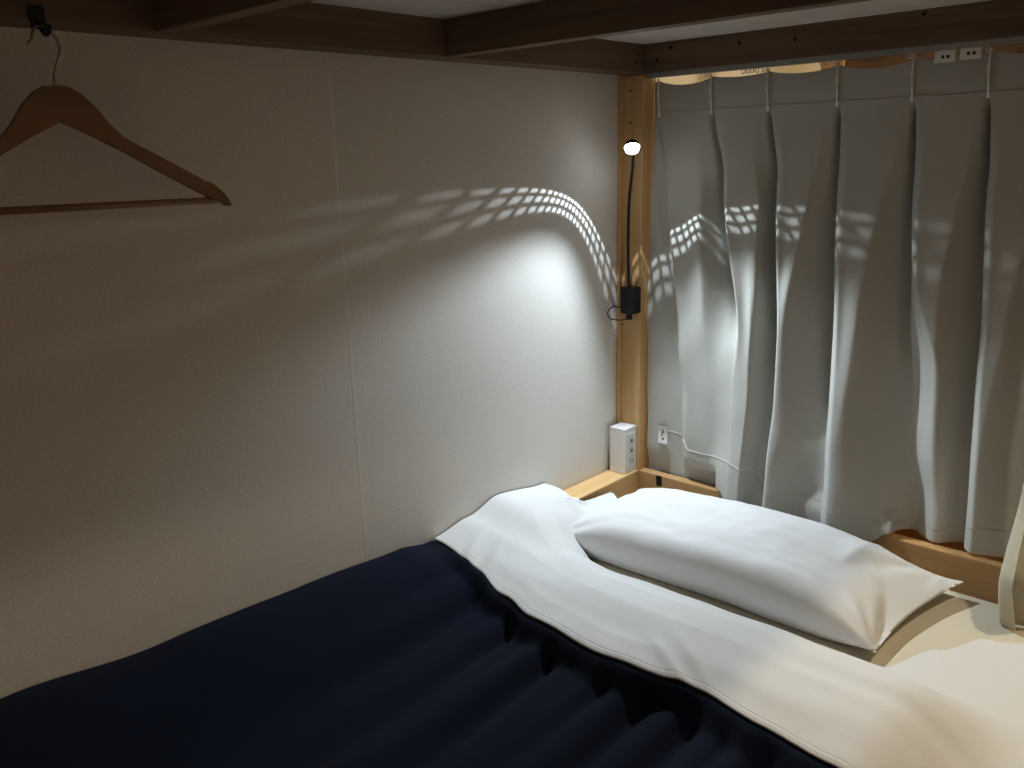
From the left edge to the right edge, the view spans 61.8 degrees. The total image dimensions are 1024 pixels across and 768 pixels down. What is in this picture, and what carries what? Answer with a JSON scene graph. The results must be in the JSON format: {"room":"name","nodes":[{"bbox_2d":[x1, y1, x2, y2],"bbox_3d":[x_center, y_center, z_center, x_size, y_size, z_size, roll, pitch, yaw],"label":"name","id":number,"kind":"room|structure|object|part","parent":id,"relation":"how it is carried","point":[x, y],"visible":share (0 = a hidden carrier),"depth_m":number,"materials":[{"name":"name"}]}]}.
{"room":"dormitory","nodes":[
{"label":"dormitory","id":0,"kind":"room"},
{"bbox_2d":[0,26,820,698],"bbox_3d":[-0.529,-0.296,1.279,0.100,2.540,4.600,12,20,41],"label":"wall","id":1,"kind":"structure","parent":0,"point":[178,444],"depth_m":1.40,"materials":[{"name":"paint"}]},
{"bbox_2d":[326,52,367,560],"bbox_3d":[-0.287,-0.035,1.534,0.001,1.050,0.005,12,20,41],"label":"trim","id":2,"kind":"structure","parent":1,"relation":"attached to","point":[327,53],"depth_m":1.50,"materials":[{"name":"white paper"}]},
{"bbox_3d":[0.755,1.244,0.498,3.500,0.100,4.600,12,20,41],"label":"floor","id":3,"kind":"structure","parent":0,"visible":0},
{"bbox_2d":[0,0,1023,603],"bbox_3d":[-0.047,-0.091,0.984,1.060,2.270,2.152,12,20,41],"label":"bunk bed","id":4,"kind":"object","parent":3,"relation":"on","point":[627,39],"visible":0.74,"depth_m":1.48,"materials":[{"name":"brown wood"}]},
{"bbox_2d":[27,4,51,36],"bbox_3d":[-0.556,-0.431,1.015,0.038,0.038,0.018,12,20,41],"label":"coat hook","id":5,"kind":"object","parent":4,"relation":"attached to","point":[36,13],"visible":0.96,"depth_m":1.02,"materials":[{"name":"black plastic"}]},
{"bbox_3d":[-0.568,-0.439,1.024,0.005,0.026,0.018,12,20,41],"label":"plate","id":6,"kind":"part","parent":5,"relation":"part of","materials":[{"name":"black plastic"}]},
{"bbox_2d":[0,25,231,214],"bbox_3d":[-0.546,-0.317,1.038,0.022,0.222,0.415,12,20,41],"label":"hanger","id":7,"kind":"object","parent":5,"relation":"hanging from","point":[47,106],"visible":1,"depth_m":1.05,"materials":[{"name":"brown wood"}]},
{"bbox_3d":[-0.424,-0.559,1.208,0.063,0.140,2.050,12,20,41],"label":"wall rail","id":8,"kind":"part","parent":4,"relation":"part of","materials":[{"name":"brown wood"}]},
{"bbox_3d":[-0.396,0.488,1.488,0.063,0.130,2.050,12,20,41],"label":"wall rail","id":9,"kind":"part","parent":4,"relation":"part of","materials":[{"name":"brown wood"}]},
{"bbox_2d":[610,422,635,473],"bbox_3d":[0.281,0.162,2.159,0.050,0.118,0.050,12,20,41],"label":"outlet box","id":10,"kind":"object","parent":4,"relation":"attached to","point":[622,435],"visible":1,"depth_m":2.14,"materials":[{"name":"white plastic"}]},
{"bbox_3d":[0.298,0.163,2.143,0.002,0.086,0.033,12,20,41],"label":"plate","id":11,"kind":"part","parent":10,"relation":"part of","materials":[{"name":"white plastic"}]},
{"bbox_2d":[607,139,640,320],"bbox_3d":[0.277,-0.344,1.974,0.079,0.422,0.132,-5,15,-14],"label":"reading lamp","id":12,"kind":"object","parent":4,"relation":"attached to","point":[630,295],"visible":1,"depth_m":2.04,"materials":[{"name":"black plastic"}]},
{"bbox_3d":[0.257,-0.171,2.071,0.054,0.037,0.009,-3,15,-3],"label":"cord","id":13,"kind":"part","parent":12,"relation":"part of","materials":[{"name":"black plastic"}]},
{"bbox_3d":[0.310,0.000,2.157,0.063,1.470,0.052,12,20,41],"label":"post","id":14,"kind":"part","parent":4,"relation":"part of","materials":[{"name":"brown wood"}]},
{"bbox_2d":[588,556,1023,666],"bbox_3d":[-0.013,0.661,1.177,0.960,0.184,2.037,12,20,41],"label":"mattress","id":15,"kind":"object","parent":4,"relation":"on","point":[952,619],"visible":0.02,"depth_m":1.56,"materials":[{"name":"beige fabric"}]},
{"bbox_2d":[0,540,836,767],"bbox_3d":[-0.202,0.547,0.965,1.052,0.156,1.510,12,20,41],"label":"duvet","id":16,"kind":"object","parent":15,"relation":"on","point":[406,657],"visible":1,"depth_m":1.30,"materials":[{"name":"blue fabric"}]},
{"bbox_2d":[434,483,1023,767],"bbox_3d":[0.373,0.383,1.564,1.054,0.129,0.677,12,20,41],"label":"sheet","id":17,"kind":"object","parent":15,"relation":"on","point":[962,706],"visible":0.97,"depth_m":1.37,"materials":[{"name":"fabric"}]},
{"bbox_2d":[573,488,962,651],"bbox_3d":[0.475,0.331,1.765,0.764,0.121,0.340,12,20,41],"label":"pillow","id":18,"kind":"object","parent":15,"relation":"on","point":[811,577],"visible":1,"depth_m":1.65,"materials":[{"name":"fabric"}]},
{"bbox_3d":[0.679,0.352,1.887,0.946,0.130,0.026,12,20,41],"label":"rail","id":19,"kind":"part","parent":4,"relation":"part of","materials":[{"name":"brown wood"}]},
{"bbox_2d":[645,36,1023,81],"bbox_3d":[0.652,-0.615,1.634,0.934,0.031,0.026,12,20,41],"label":"rail","id":20,"kind":"object","parent":4,"relation":"attached to","point":[969,49],"visible":1,"depth_m":1.59,"materials":[{"name":"grey metal"}]},
{"bbox_3d":[0.771,-0.584,1.524,0.035,0.021,0.003,12,20,41],"label":"bracket plate","id":21,"kind":"part","parent":20,"relation":"part of","materials":[{"name":"white plastic"}]},
{"bbox_3d":[0.801,-0.579,1.496,0.034,0.021,0.003,12,20,41],"label":"bracket plate","id":22,"kind":"part","parent":20,"relation":"part of","materials":[{"name":"white plastic"}]},
{"bbox_2d":[647,47,1023,556],"bbox_3d":[0.664,-0.151,1.757,0.934,0.969,0.120,12,20,41],"label":"curtain","id":23,"kind":"object","parent":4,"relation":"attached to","point":[835,320],"visible":0.99,"depth_m":1.75,"materials":[{"name":"fabric"}]},
{"bbox_2d":[998,484,1023,630],"bbox_3d":[0.313,0.127,0.804,0.062,1.016,1.896,12,20,41],"label":"curtain","id":24,"kind":"object","parent":4,"relation":"hanging from","point":[1011,578],"visible":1,"depth_m":1.50,"materials":[{"name":"fabric"}]},
{"bbox_2d":[713,43,1023,561],"bbox_3d":[0.830,-0.244,1.757,1.220,2.120,0.125,12,20,41],"label":"frame","id":25,"kind":"object","parent":3,"relation":"on","point":[875,62],"visible":0.02,"depth_m":1.75,"materials":[{"name":"brown wood"}]},
{"bbox_3d":[0.701,-0.285,1.922,0.050,2.120,0.050,12,20,41],"label":"post","id":26,"kind":"part","parent":25,"relation":"part of","materials":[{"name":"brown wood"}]},
{"bbox_3d":[0.845,0.316,1.907,1.220,0.120,0.025,12,20,41],"label":"rail","id":27,"kind":"part","parent":25,"relation":"part of","materials":[{"name":"brown wood"}]}
]}

